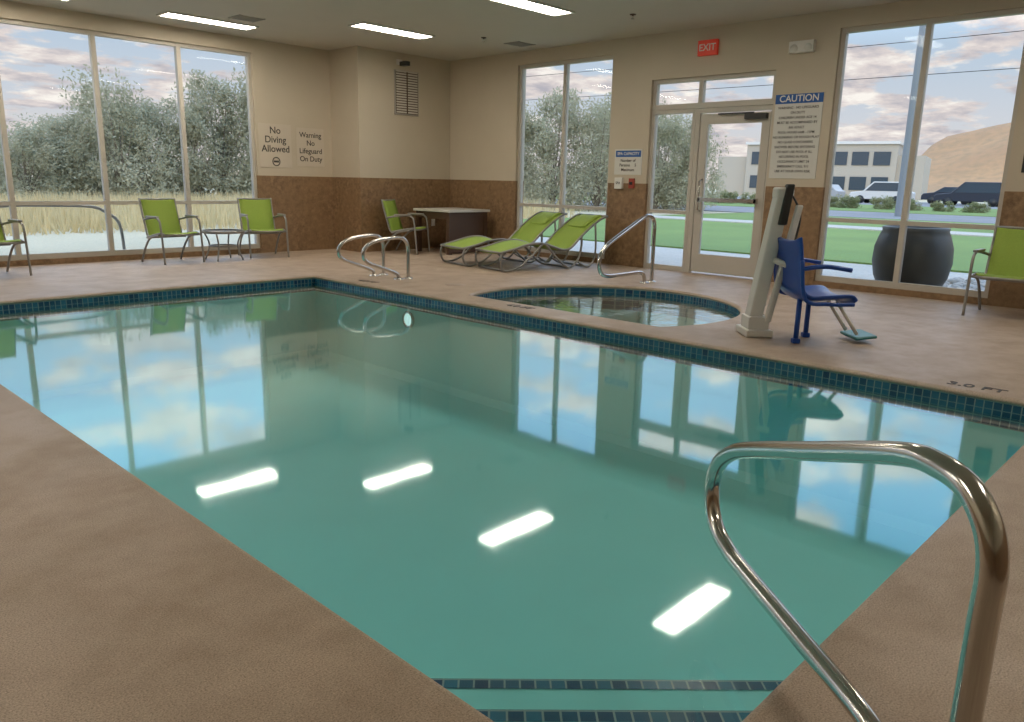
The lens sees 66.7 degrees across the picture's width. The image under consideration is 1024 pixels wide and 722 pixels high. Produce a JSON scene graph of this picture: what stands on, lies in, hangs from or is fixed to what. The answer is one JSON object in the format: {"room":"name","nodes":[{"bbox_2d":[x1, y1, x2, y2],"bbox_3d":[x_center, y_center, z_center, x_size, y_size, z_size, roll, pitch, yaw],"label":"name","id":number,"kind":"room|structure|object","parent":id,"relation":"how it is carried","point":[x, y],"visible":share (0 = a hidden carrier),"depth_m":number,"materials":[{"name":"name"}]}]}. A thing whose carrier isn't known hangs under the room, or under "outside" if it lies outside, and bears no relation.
{"room":"indoor swimming pool","nodes":[
{"label":"indoor swimming pool","id":0,"kind":"room"},
{"bbox_2d":[0,0,334,266],"bbox_3d":[-5.634,-2.956,10.471,0.200,3.200,11.250,13,18,42],"label":"wall","id":1,"kind":"structure","parent":0,"point":[291,83],"depth_m":12.26,"materials":[{"name":"beige paint"}]},
{"bbox_2d":[0,18,259,260],"bbox_3d":[-5.600,-2.897,10.508,0.080,2.930,4.570,13,18,42],"label":"frame","id":2,"kind":"object","parent":1,"relation":"attached to","point":[11,202],"visible":0.94,"depth_m":10.68,"materials":[{"name":"paint"}]},
{"bbox_2d":[258,123,291,167],"bbox_3d":[-3.723,-3.389,12.253,0.011,0.660,0.560,13,18,42],"label":"sign","id":3,"kind":"object","parent":1,"relation":"attached to","point":[275,149],"visible":1,"depth_m":12.24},
{"bbox_2d":[296,127,323,166],"bbox_3d":[-3.287,-3.483,12.697,0.010,0.600,0.500,13,18,42],"label":"sign","id":4,"kind":"object","parent":1,"relation":"attached to","point":[310,142],"visible":1,"depth_m":12.69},
{"bbox_2d":[329,46,449,251],"bbox_3d":[-2.055,-3.564,13.427,0.780,3.200,1.940,13,18,42],"label":"wall","id":5,"kind":"structure","parent":0,"point":[378,153],"depth_m":12.94,"materials":[{"name":"beige paint"}]},
{"bbox_2d":[396,59,409,66],"bbox_3d":[-1.768,-4.851,12.647,0.240,0.110,0.100,13,18,42],"label":"security camera","id":6,"kind":"object","parent":5,"relation":"attached to","point":[398,61],"visible":1,"depth_m":12.60,"materials":[{"name":"black plastic"}]},
{"bbox_2d":[394,69,418,115],"bbox_3d":[-1.749,-4.448,12.926,0.031,0.700,0.500,13,18,42],"label":"air vent","id":7,"kind":"object","parent":5,"relation":"in","point":[406,90],"visible":1,"depth_m":12.90,"materials":[{"name":"metal"}]},
{"bbox_2d":[5,0,908,60],"bbox_3d":[-0.769,-3.491,5.582,13.600,0.250,11.650,13,18,42],"label":"ceiling","id":8,"kind":"structure","parent":0,"point":[458,26],"depth_m":9.87,"materials":[{"name":"paint"}]},
{"bbox_2d":[156,11,259,30],"bbox_3d":[-4.033,-4.531,10.374,0.340,0.019,1.260,13,18,42],"label":"light","id":9,"kind":"object","parent":8,"relation":"attached to","point":[169,14],"depth_m":10.33,"materials":[{"name":"white plastic"}]},
{"bbox_2d":[228,14,264,22],"bbox_3d":[-3.470,-4.475,10.174,0.320,0.014,0.360,13,18,42],"label":"ceiling air vent","id":10,"kind":"object","parent":8,"relation":"in","point":[239,17],"depth_m":10.14,"materials":[{"name":"grey metal"}]},
{"bbox_2d":[348,22,435,38],"bbox_3d":[-1.651,-4.577,10.790,0.340,0.019,1.260,13,18,42],"label":"light","id":11,"kind":"object","parent":8,"relation":"attached to","point":[362,25],"depth_m":10.75,"materials":[{"name":"white plastic"}]},
{"bbox_2d":[504,41,535,46],"bbox_3d":[0.114,-4.740,11.644,0.320,0.014,0.360,13,18,42],"label":"ceiling air vent","id":12,"kind":"object","parent":8,"relation":"in","point":[521,44],"depth_m":11.61,"materials":[{"name":"grey metal"}]},
{"bbox_2d":[489,0,574,16],"bbox_3d":[0.202,-4.128,9.022,0.340,0.019,1.260,13,18,42],"label":"light","id":13,"kind":"object","parent":8,"relation":"attached to","point":[531,5],"depth_m":9.11,"materials":[{"name":"white plastic"}]},
{"bbox_2d":[0,247,1023,721],"bbox_3d":[-0.837,-0.252,6.332,13.200,0.001,11.250,13,18,42],"label":"floor","id":14,"kind":"structure","parent":0,"point":[117,604],"depth_m":2.38,"materials":[{"name":"concrete"}]},
{"bbox_2d":[0,217,32,275],"bbox_3d":[-5.983,-1.399,8.879,0.643,0.862,0.611,10,16,34],"label":"armchair","id":15,"kind":"object","parent":14,"relation":"on","point":[3,242],"visible":1,"depth_m":9.00,"materials":[{"name":"metal"}]},
{"bbox_2d":[138,198,204,264],"bbox_3d":[-4.683,-1.789,10.681,0.643,0.862,0.611,11,16,37],"label":"armchair","id":16,"kind":"object","parent":14,"relation":"on","point":[162,219],"visible":1,"depth_m":10.73,"materials":[{"name":"fabric"}]},
{"bbox_2d":[202,229,244,261],"bbox_3d":[-4.132,-1.662,11.147,0.590,0.423,0.590,13,18,42],"label":"glass side table","id":17,"kind":"object","parent":14,"relation":"on","point":[205,231],"visible":0.98,"depth_m":11.11,"materials":[{"name":"grey metal"}]},
{"bbox_2d":[237,198,289,258],"bbox_3d":[-3.759,-2.007,11.705,0.611,0.862,0.643,-8,16,-34],"label":"armchair","id":18,"kind":"object","parent":14,"relation":"on","point":[257,215],"visible":0.95,"depth_m":11.81,"materials":[{"name":"fabric"}]},
{"bbox_2d":[337,233,387,275],"bbox_3d":[-1.847,-1.306,9.625,0.118,0.528,0.747,13,18,42],"label":"grab rail","id":19,"kind":"object","parent":14,"relation":"on","point":[346,240],"visible":0.98,"depth_m":9.60,"materials":[{"name":"metal"}]},
{"bbox_2d":[361,236,412,279],"bbox_3d":[-1.495,-1.232,9.337,0.118,0.528,0.747,13,18,42],"label":"grab rail","id":20,"kind":"object","parent":14,"relation":"on","point":[402,238],"visible":1,"depth_m":9.35,"materials":[{"name":"metal"}]},
{"bbox_2d":[381,199,429,254],"bbox_3d":[-1.744,-2.211,12.772,0.643,0.862,0.611,5,13,15],"label":"armchair","id":21,"kind":"object","parent":14,"relation":"on","point":[393,217],"visible":0.99,"depth_m":12.69,"materials":[{"name":"fabric"}]},
{"bbox_2d":[413,207,489,254],"bbox_3d":[-1.024,-2.215,13.194,0.920,0.720,0.920,13,18,42],"label":"square table","id":22,"kind":"object","parent":14,"relation":"on","point":[460,222],"visible":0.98,"depth_m":12.89,"materials":[{"name":"brown laminate"}]},
{"bbox_2d":[440,211,566,266],"bbox_3d":[-0.110,-1.849,11.635,1.853,0.745,0.674,-8,16,-33],"label":"chaise lounge","id":23,"kind":"object","parent":14,"relation":"on","point":[534,227],"visible":0.75,"depth_m":11.70,"materials":[{"name":"fabric"}]},
{"bbox_2d":[0,275,1023,721],"bbox_3d":[-1.121,0.395,5.727,7.865,1.000,4.250,13,18,42],"label":"swimming pool","id":24,"kind":"object","parent":14,"relation":"in","point":[508,504],"visible":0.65,"depth_m":5.60,"materials":[{"name":"liquid"}]},
{"bbox_2d":[402,311,413,327],"bbox_3d":[-1.146,-0.455,8.554,0.190,0.190,0.030,13,18,42],"label":"lamp","id":25,"kind":"object","parent":24,"relation":"attached to","point":[407,317],"visible":1,"depth_m":8.55,"materials":[{"name":"glass"}]},
{"bbox_2d":[507,305,534,308],"bbox_3d":[0.077,-0.532,7.615,0.334,0.002,0.094,13,18,42],"label":"depth marker","id":26,"kind":"object","parent":14,"relation":"on","point":[507,305],"visible":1,"depth_m":7.61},
{"bbox_2d":[475,213,607,271],"bbox_3d":[0.433,-1.707,11.070,1.853,0.745,0.674,-7,16,-32],"label":"chaise lounge","id":27,"kind":"object","parent":14,"relation":"on","point":[569,233],"visible":1,"depth_m":11.12,"materials":[{"name":"fabric"}]},
{"bbox_2d":[469,284,742,326],"bbox_3d":[1.139,-0.224,8.386,2.860,0.900,2.179,13,18,42],"label":"hot tub","id":28,"kind":"object","parent":14,"relation":"in","point":[658,307],"visible":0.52,"depth_m":8.61,"materials":[{"name":"liquid"}]},
{"bbox_2d":[597,214,656,282],"bbox_3d":[1.392,-1.325,9.300,0.122,0.844,1.175,13,18,42],"label":"handrail","id":29,"kind":"object","parent":14,"relation":"on","point":[645,216],"visible":1,"depth_m":9.35,"materials":[{"name":"metal"}]},
{"bbox_2d":[736,184,876,343],"bbox_3d":[2.400,-0.769,6.155,0.975,1.220,0.658,1,13,-1],"label":"lift","id":30,"kind":"object","parent":14,"relation":"on","point":[785,257],"visible":1,"depth_m":6.22,"materials":[{"name":"white plastic"}]},
{"bbox_2d":[741,313,768,329],"bbox_3d":[2.008,-0.319,6.436,0.170,0.120,0.200,1,13,-1],"label":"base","id":31,"kind":"object","parent":30,"relation":"attached to","point":[749,321],"depth_m":6.34,"materials":[{"name":"plastic"}]},
{"bbox_2d":[704,441,1009,721],"bbox_3d":[0.711,0.434,1.869,0.122,0.743,1.257,0,13,-7],"label":"pool handrail","id":32,"kind":"object","parent":14,"relation":"on","point":[992,556],"visible":1,"depth_m":1.44,"materials":[{"name":"metal"}]},
{"bbox_2d":[947,381,1007,391],"bbox_3d":[2.914,0.163,4.876,0.327,0.002,0.094,13,18,42],"label":"depth marker","id":33,"kind":"object","parent":14,"relation":"on","point":[953,382],"visible":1,"depth_m":4.88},
{"bbox_2d":[961,225,1023,315],"bbox_3d":[4.818,-0.853,7.513,0.611,0.862,0.643,13,18,42],"label":"armchair","id":34,"kind":"object","parent":14,"relation":"on","point":[1005,262],"visible":1,"depth_m":7.68,"materials":[{"name":"fabric"}]},
{"bbox_2d":[648,268,752,279],"bbox_3d":[-0.851,0.381,6.479,13.600,1.299,11.650,13,18,42],"label":"foundation slab","id":35,"kind":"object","parent":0,"point":[648,268],"visible":0.11,"depth_m":10.65,"materials":[{"name":"concrete"}]},
{"bbox_2d":[450,0,1023,308],"bbox_3d":[3.090,-2.679,10.078,13.400,3.200,0.200,13,18,42],"label":"wall","id":36,"kind":"structure","parent":0,"point":[484,91],"depth_m":10.74,"materials":[{"name":"beige paint"}]},
{"bbox_2d":[517,55,613,258],"bbox_3d":[0.811,-3.153,12.201,1.900,2.930,0.080,13,18,42],"label":"frame","id":37,"kind":"object","parent":36,"relation":"attached to","point":[566,79],"visible":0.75,"depth_m":12.26,"materials":[{"name":"paint"}]},
{"bbox_2d":[614,177,623,188],"bbox_3d":[1.566,-2.609,11.408,0.130,0.160,0.053,13,18,42],"label":"box","id":38,"kind":"object","parent":36,"relation":"attached to","point":[618,181],"visible":1,"depth_m":11.38,"materials":[{"name":"white plastic"}]},
{"bbox_2d":[614,149,642,174],"bbox_3d":[1.680,-2.882,11.267,0.480,0.360,0.012,13,18,42],"label":"sign","id":39,"kind":"object","parent":36,"relation":"attached to","point":[627,161],"visible":1,"depth_m":11.26,"materials":[{"name":"white plastic"}]},
{"bbox_2d":[628,178,634,187],"bbox_3d":[1.726,-2.572,11.261,0.090,0.140,0.050,13,18,42],"label":"switch","id":40,"kind":"object","parent":36,"relation":"attached to","point":[631,184],"depth_m":11.24,"materials":[{"name":"red plastic"}]},
{"bbox_2d":[643,109,695,271],"bbox_3d":[2.229,-2.388,10.970,0.700,2.195,0.080,13,18,42],"label":"frame","id":41,"kind":"object","parent":36,"relation":"attached to","point":[654,127],"visible":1,"depth_m":11.00,"materials":[{"name":"paint"}]},
{"bbox_2d":[697,39,718,56],"bbox_3d":[2.554,-4.078,10.129,0.280,0.190,0.052,13,18,42],"label":"exit sign","id":42,"kind":"object","parent":36,"relation":"attached to","point":[710,47],"visible":1,"depth_m":10.10,"materials":[{"name":"red plastic"}]},
{"bbox_2d":[652,70,775,110],"bbox_3d":[2.660,-3.561,10.300,1.820,0.400,0.080,13,18,42],"label":"frame","id":43,"kind":"object","parent":36,"relation":"attached to","point":[702,81],"visible":0.87,"depth_m":10.34,"materials":[{"name":"paint"}]},
{"bbox_2d":[685,105,772,271],"bbox_3d":[2.863,-2.227,10.332,1.115,2.194,0.130,13,18,42],"label":"door frame","id":44,"kind":"structure","parent":36,"relation":"in","point":[699,112],"depth_m":10.53,"materials":[{"name":"paint"}]},
{"bbox_2d":[690,111,771,277],"bbox_3d":[2.892,-2.203,10.351,0.990,2.100,0.050,13,18,42],"label":"door","id":45,"kind":"structure","parent":44,"relation":"attached to","point":[706,263],"depth_m":10.40,"materials":[{"name":"beige metal"}]},
{"bbox_2d":[696,197,757,203],"bbox_3d":[2.850,-2.130,10.324,0.870,0.070,0.072,13,18,42],"label":"push bar","id":46,"kind":"object","parent":45,"relation":"attached to","point":[699,199],"visible":1,"depth_m":10.28,"materials":[{"name":"metal"}]},
{"bbox_2d":[718,111,768,119],"bbox_3d":[2.965,-3.152,10.002,0.680,0.090,0.060,13,18,42],"label":"door closer","id":47,"kind":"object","parent":45,"relation":"attached to","point":[747,115],"depth_m":9.89,"materials":[{"name":"grey metal"}]},
{"bbox_2d":[769,92,823,178],"bbox_3d":[3.474,-2.750,9.534,0.600,1.000,0.012,13,18,42],"label":"caution sign","id":48,"kind":"object","parent":36,"relation":"attached to","point":[797,117],"visible":1,"depth_m":9.52,"materials":[{"name":"white plastic"}]},
{"bbox_2d":[788,39,816,53],"bbox_3d":[3.458,-3.746,9.278,0.300,0.135,0.100,13,18,42],"label":"emergency light","id":49,"kind":"object","parent":36,"relation":"attached to","point":[803,46],"visible":1,"depth_m":9.25,"materials":[{"name":"white plastic"}]},
{"bbox_2d":[815,8,1023,297],"bbox_3d":[4.520,-2.273,8.745,1.910,2.930,0.080,13,18,42],"label":"frame","id":50,"kind":"object","parent":36,"relation":"attached to","point":[904,223],"visible":0.9,"depth_m":8.78,"materials":[{"name":"paint"}]},
{"bbox_2d":[1021,157,1023,172],"bbox_3d":[5.286,-2.076,7.898,0.160,0.320,0.010,13,18,42],"label":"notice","id":51,"kind":"object","parent":36,"relation":"attached to","point":[1022,169],"visible":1,"depth_m":7.97,"materials":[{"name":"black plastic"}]},
{"label":"outside","id":52,"kind":"structure","parent":0,"visible":0},
{"bbox_2d":[532,68,1018,99],"bbox_3d":[23.876,-12.002,30.010,130.001,0.800,0.029,13,18,42],"label":"power line","id":53,"kind":"object","parent":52,"point":[1008,68],"visible":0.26,"depth_m":36.66,"materials":[{"name":"black plastic"}]},
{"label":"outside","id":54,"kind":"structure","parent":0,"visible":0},
{"bbox_2d":[526,30,1023,76],"bbox_3d":[24.463,-13.680,30.213,130.001,0.800,0.029,13,18,42],"label":"power line","id":55,"kind":"object","parent":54,"point":[1022,30],"visible":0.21,"depth_m":36.27,"materials":[{"name":"black plastic"}]},
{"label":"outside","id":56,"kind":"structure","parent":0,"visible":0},
{"bbox_2d":[921,123,1010,192],"bbox_3d":[134.189,-47.085,146.900,120.000,34.002,107.250,13,18,42],"label":"hill","id":57,"kind":"structure","parent":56,"point":[979,155],"depth_m":159.59,"materials":[{"name":"soil"}]},
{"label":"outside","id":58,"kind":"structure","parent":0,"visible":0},
{"bbox_2d":[235,223,977,286],"bbox_3d":[2.948,-1.695,13.153,30.000,0.050,3.650,13,18,42],"label":"concrete walk","id":59,"kind":"structure","parent":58,"point":[663,255],"depth_m":13.03,"materials":[{"name":"white concrete"}]},
{"bbox_2d":[872,225,953,285],"bbox_3d":[4.858,-1.231,9.455,0.884,0.794,0.884,13,18,42],"label":"round planter","id":60,"kind":"object","parent":59,"relation":"on","point":[929,251],"visible":0.67,"depth_m":9.10,"materials":[{"name":"grey ceramic"}]},
{"bbox_2d":[943,277,985,290],"bbox_3d":[6.001,-0.885,9.637,1.505,0.084,2.358,13,18,42],"label":"river stones","id":61,"kind":"object","parent":59,"relation":"on","point":[957,282],"visible":0.24,"depth_m":10.22},
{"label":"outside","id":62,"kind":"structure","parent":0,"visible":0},
{"bbox_3d":[-8.394,-1.036,9.264,1.500,0.050,17.750,13,18,42],"label":"concrete walk","id":63,"kind":"object","parent":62,"visible":0},
{"bbox_2d":[0,205,125,248],"bbox_3d":[-6.420,-1.831,11.030,0.044,0.787,1.766,13,18,42],"label":"bike rack","id":64,"kind":"object","parent":63,"relation":"on","point":[115,218],"visible":0.7,"depth_m":11.23,"materials":[{"name":"grey metal"}]},
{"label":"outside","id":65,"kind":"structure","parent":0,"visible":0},
{"bbox_2d":[0,223,254,254],"bbox_3d":[-100.100,-5.234,19.059,148.300,0.050,129.750,13,18,42],"label":"ground","id":66,"kind":"structure","parent":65,"point":[86,241],"depth_m":14.59,"materials":[{"name":"white concrete"}]},
{"bbox_2d":[0,139,52,197],"bbox_3d":[-20.985,-7.605,29.524,6.005,3.256,5.207,0,13,-7],"label":"tree","id":67,"kind":"object","parent":66,"relation":"on","point":[0,139],"visible":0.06,"depth_m":29.57,"materials":[{"name":"green plant"}]},
{"bbox_2d":[0,122,72,199],"bbox_3d":[-16.759,-6.586,26.311,3.192,2.889,3.731,13,17,41],"label":"tree","id":68,"kind":"object","parent":66,"relation":"on","point":[30,137],"visible":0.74,"depth_m":26.20,"materials":[{"name":"green plant"}]},
{"bbox_2d":[1,113,92,197],"bbox_3d":[-18.614,-8.086,31.108,4.256,3.587,4.974,5,14,15],"label":"tree","id":69,"kind":"object","parent":66,"relation":"on","point":[46,114],"visible":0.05,"depth_m":30.57,"materials":[{"name":"green plant"}]},
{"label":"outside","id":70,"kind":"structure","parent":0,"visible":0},
{"bbox_2d":[20,186,986,217],"bbox_3d":[113.643,-29.665,144.172,280.000,0.050,350.250,13,18,42],"label":"ground","id":71,"kind":"structure","parent":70,"point":[587,211],"depth_m":35.01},
{"bbox_2d":[13,112,136,199],"bbox_3d":[-15.596,-7.204,28.005,3.980,3.388,3.405,6,14,20],"label":"tree","id":72,"kind":"object","parent":71,"relation":"on","point":[64,131],"visible":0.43,"depth_m":27.52,"materials":[{"name":"green plant"}]},
{"bbox_2d":[45,63,191,199],"bbox_3d":[-14.404,-8.037,28.231,5.104,4.992,4.426,0,13,-7],"label":"tree","id":73,"kind":"object","parent":71,"relation":"on","point":[120,107],"visible":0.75,"depth_m":27.57,"materials":[{"name":"green plant"}]},
{"bbox_2d":[69,97,179,189],"bbox_3d":[-16.935,-9.334,34.069,5.207,4.775,6.005,-8,16,-34],"label":"tree","id":74,"kind":"object","parent":71,"relation":"on","point":[101,97],"visible":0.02,"depth_m":33.31,"materials":[{"name":"green plant"}]},
{"bbox_2d":[94,96,201,197],"bbox_3d":[-13.805,-7.933,29.593,3.617,4.185,4.228,0,13,-5],"label":"tree","id":75,"kind":"object","parent":71,"relation":"on","point":[171,113],"visible":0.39,"depth_m":29.32,"materials":[{"name":"green plant"}]},
{"bbox_2d":[155,107,239,198],"bbox_3d":[-12.330,-7.898,30.011,3.495,3.965,3.016,-4,14,-21],"label":"tree","id":76,"kind":"object","parent":71,"relation":"on","point":[195,126],"visible":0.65,"depth_m":29.60,"materials":[{"name":"green plant"}]},
{"bbox_2d":[162,69,251,199],"bbox_3d":[-12.107,-8.864,31.395,3.830,5.281,4.477,-11,17,-41],"label":"tree","id":77,"kind":"object","parent":71,"relation":"on","point":[199,103],"visible":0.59,"depth_m":30.62,"materials":[{"name":"green plant"}]},
{"bbox_2d":[191,63,251,197],"bbox_3d":[-10.169,-9.304,31.737,6.005,6.077,5.207,7,14,23],"label":"tree","id":78,"kind":"object","parent":71,"relation":"on","point":[243,88],"visible":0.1,"depth_m":30.90,"materials":[{"name":"green plant"}]},
{"bbox_2d":[231,96,251,192],"bbox_3d":[-10.289,-9.382,34.011,4.256,5.181,4.974,-11,18,-42],"label":"tree","id":79,"kind":"object","parent":71,"relation":"on","point":[242,96],"visible":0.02,"depth_m":33.55,"materials":[{"name":"green plant"}]},
{"bbox_2d":[0,188,581,235],"bbox_3d":[-8.485,-4.598,22.932,9.915,0.780,22.495,13,18,42],"label":"dry grass","id":80,"kind":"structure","parent":71,"relation":"on","point":[43,219],"depth_m":18.40,"materials":[{"name":"beige plant"}]},
{"bbox_2d":[523,137,546,203],"bbox_3d":[0.052,-10.269,39.836,4.368,4.676,3.770,10,16,34],"label":"tree","id":81,"kind":"object","parent":71,"relation":"on","point":[528,137],"visible":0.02,"depth_m":39.10,"materials":[{"name":"green plant"}]},
{"bbox_2d":[523,102,553,207],"bbox_3d":[0.013,-9.801,36.228,4.426,5.426,5.104,3,13,9],"label":"tree","id":82,"kind":"object","parent":71,"relation":"on","point":[527,118],"visible":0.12,"depth_m":35.59,"materials":[{"name":"green plant"}]},
{"bbox_2d":[523,85,602,210],"bbox_3d":[2.137,-9.655,35.467,4.043,5.580,4.726,-2,13,-14],"label":"tree","id":83,"kind":"object","parent":71,"relation":"on","point":[548,143],"visible":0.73,"depth_m":35.12,"materials":[{"name":"green plant"}]},
{"bbox_2d":[551,92,610,211],"bbox_3d":[3.915,-9.493,35.258,4.426,5.426,5.104,-4,14,-21],"label":"tree","id":84,"kind":"object","parent":71,"relation":"on","point":[600,169],"visible":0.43,"depth_m":34.76,"materials":[{"name":"green plant"}]},
{"bbox_2d":[555,97,659,208],"bbox_3d":[4.967,-10.449,39.479,6.005,5.426,5.207,-5,14,-23],"label":"tree","id":85,"kind":"object","parent":71,"relation":"on","point":[605,97],"visible":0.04,"depth_m":38.49,"materials":[{"name":"green plant"}]},
{"bbox_2d":[653,98,688,209],"bbox_3d":[6.527,-9.205,35.175,3.713,4.981,3.204,-2,13,-14],"label":"tree","id":86,"kind":"object","parent":71,"relation":"on","point":[664,132],"visible":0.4,"depth_m":34.60,"materials":[{"name":"green plant"}]},
{"bbox_2d":[655,114,705,209],"bbox_3d":[7.594,-9.885,38.429,3.931,4.880,3.393,11,16,37],"label":"tree","id":87,"kind":"object","parent":71,"relation":"on","point":[666,148],"visible":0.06,"depth_m":37.91,"materials":[{"name":"green plant"}]},
{"bbox_2d":[653,113,728,209],"bbox_3d":[7.874,-8.898,34.886,3.482,4.583,2.979,5,14,17],"label":"tree","id":88,"kind":"object","parent":71,"relation":"on","point":[686,153],"visible":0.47,"depth_m":34.75,"materials":[{"name":"green plant"}]},
{"bbox_2d":[717,144,931,199],"bbox_3d":[41.834,-25.892,104.683,25.000,7.400,14.000,9,15,29],"label":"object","id":89,"kind":"object","parent":71,"relation":"on","point":[738,170],"visible":0.29,"depth_m":96.62,"materials":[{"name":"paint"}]},
{"bbox_2d":[749,152,890,189],"bbox_3d":[38.665,-24.140,98.601,16.600,4.600,0.144,9,15,30],"label":"windows","id":90,"kind":"structure","parent":89,"relation":"attached to","point":[858,158],"depth_m":96.33,"materials":[{"name":"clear glass"}]},
{"bbox_2d":[746,141,903,145],"bbox_3d":[42.300,-28.715,103.724,18.400,0.350,14.500,9,15,29],"label":"crown molding","id":91,"kind":"structure","parent":89,"relation":"attached to","point":[838,142],"depth_m":95.21,"materials":[{"name":"white ceramic"}]},
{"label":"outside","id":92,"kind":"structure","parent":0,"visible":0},
{"bbox_2d":[653,215,993,236],"bbox_3d":[21.662,-1.456,13.570,47.500,0.050,1.600,13,18,42],"label":"footpath","id":93,"kind":"structure","parent":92,"point":[655,216],"depth_m":24.04,"materials":[{"name":"concrete"}]},
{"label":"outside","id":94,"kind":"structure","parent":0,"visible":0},
{"bbox_2d":[523,212,994,273],"bbox_3d":[20.900,-1.263,12.801,47.500,0.050,20.600,13,18,42],"label":"lawn","id":95,"kind":"structure","parent":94,"point":[854,246],"depth_m":18.32,"materials":[{"name":"green plant"}]},
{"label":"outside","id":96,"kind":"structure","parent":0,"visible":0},
{"bbox_2d":[556,197,996,216],"bbox_3d":[25.882,-9.251,47.750,90.000,0.050,18.000,13,18,42],"label":"lawn","id":97,"kind":"structure","parent":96,"point":[865,208],"depth_m":44.68,"materials":[{"name":"green plant"}]},
{"bbox_2d":[716,190,738,202],"bbox_3d":[14.914,-11.389,54.011,1.614,1.054,2.060,5,14,17],"label":"shrub","id":98,"kind":"object","parent":97,"relation":"on","point":[725,195],"visible":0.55,"depth_m":53.49,"materials":[{"name":"green plant"}]},
{"bbox_2d":[739,192,755,203],"bbox_3d":[16.236,-11.072,52.922,1.496,0.978,1.910,-8,16,-35],"label":"shrub","id":99,"kind":"object","parent":97,"relation":"on","point":[752,196],"visible":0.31,"depth_m":52.80,"materials":[{"name":"green plant"}]},
{"bbox_2d":[830,194,841,206],"bbox_3d":[20.024,-10.160,49.410,1.839,0.941,1.440,1,13,-2],"label":"shrub","id":100,"kind":"object","parent":97,"relation":"on","point":[834,199],"visible":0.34,"depth_m":49.14,"materials":[{"name":"green plant"}]},
{"bbox_2d":[834,194,861,207],"bbox_3d":[20.798,-9.828,48.007,1.470,0.960,1.877,11,16,35],"label":"shrub","id":101,"kind":"object","parent":97,"relation":"on","point":[851,202],"visible":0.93,"depth_m":47.69,"materials":[{"name":"green plant"}]},
{"bbox_2d":[869,195,895,209],"bbox_3d":[22.435,-9.521,46.860,1.450,0.948,1.852,1,13,-2],"label":"shrub","id":102,"kind":"object","parent":97,"relation":"on","point":[879,203],"visible":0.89,"depth_m":46.85,"materials":[{"name":"green plant"}]},
{"bbox_2d":[893,198,924,210],"bbox_3d":[23.308,-9.178,45.655,1.671,0.855,1.309,-2,13,-13],"label":"shrub","id":103,"kind":"object","parent":97,"relation":"on","point":[913,206],"visible":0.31,"depth_m":45.56,"materials":[{"name":"green plant"}]},
{"bbox_2d":[929,200,956,211],"bbox_3d":[24.693,-8.829,44.484,1.154,0.754,1.473,-8,16,-34],"label":"shrub","id":104,"kind":"object","parent":97,"relation":"on","point":[938,206],"visible":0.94,"depth_m":44.36,"materials":[{"name":"green plant"}]},
{"bbox_2d":[958,201,990,212],"bbox_3d":[25.837,-8.558,43.390,1.501,0.768,1.175,0,13,-6],"label":"shrub","id":105,"kind":"object","parent":97,"relation":"on","point":[974,206],"visible":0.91,"depth_m":43.22,"materials":[{"name":"green plant"}]},
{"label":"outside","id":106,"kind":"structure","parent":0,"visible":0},
{"bbox_2d":[566,192,997,208],"bbox_3d":[39.738,-12.216,61.864,150.000,0.050,22.000,13,18,42],"label":"parking lot","id":107,"kind":"structure","parent":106,"point":[924,204],"depth_m":63.67,"materials":[{"name":"grey asphalt"}]},
{"bbox_2d":[831,184,845,198],"bbox_3d":[27.556,-15.217,70.359,4.500,1.500,1.860,13,18,42],"label":"sedan","id":108,"kind":"object","parent":107,"relation":"on","point":[836,189],"visible":0.2,"depth_m":68.63,"materials":[{"name":"silver metal"}]},
{"bbox_2d":[849,182,915,203],"bbox_3d":[31.191,-14.189,65.589,4.800,1.800,1.860,13,18,42],"label":"suv","id":109,"kind":"object","parent":107,"relation":"on","point":[877,189],"visible":0.49,"depth_m":64.88,"materials":[{"name":"white metal"}]},
{"bbox_2d":[921,187,971,204],"bbox_3d":[39.037,-14.686,69.118,4.500,1.500,1.860,13,18,42],"label":"sedan","id":110,"kind":"object","parent":107,"relation":"on","point":[925,196],"visible":0.4,"depth_m":69.08,"materials":[{"name":"paint"}]},
{"bbox_2d":[933,182,1001,206],"bbox_3d":[37.191,-13.441,62.690,5.400,1.900,1.860,13,18,42],"label":"pickup","id":111,"kind":"object","parent":107,"relation":"on","point":[968,191],"visible":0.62,"depth_m":61.85,"materials":[{"name":"paint"}]},
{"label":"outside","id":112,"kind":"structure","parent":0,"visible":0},
{"bbox_2d":[206,185,995,223],"bbox_3d":[16.182,-7.160,37.873,210.000,0.050,9.000,13,18,42],"label":"road","id":113,"kind":"structure","parent":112,"point":[736,209],"depth_m":36.48,"materials":[{"name":"grey asphalt"}]},
{"bbox_2d":[894,25,925,216],"bbox_3d":[17.938,-15.340,33.434,3.200,18.000,0.600,13,18,42],"label":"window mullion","id":114,"kind":"object","parent":113,"relation":"on","point":[921,36],"visible":0.38,"depth_m":34.40,"materials":[{"name":"galvanised steel"}]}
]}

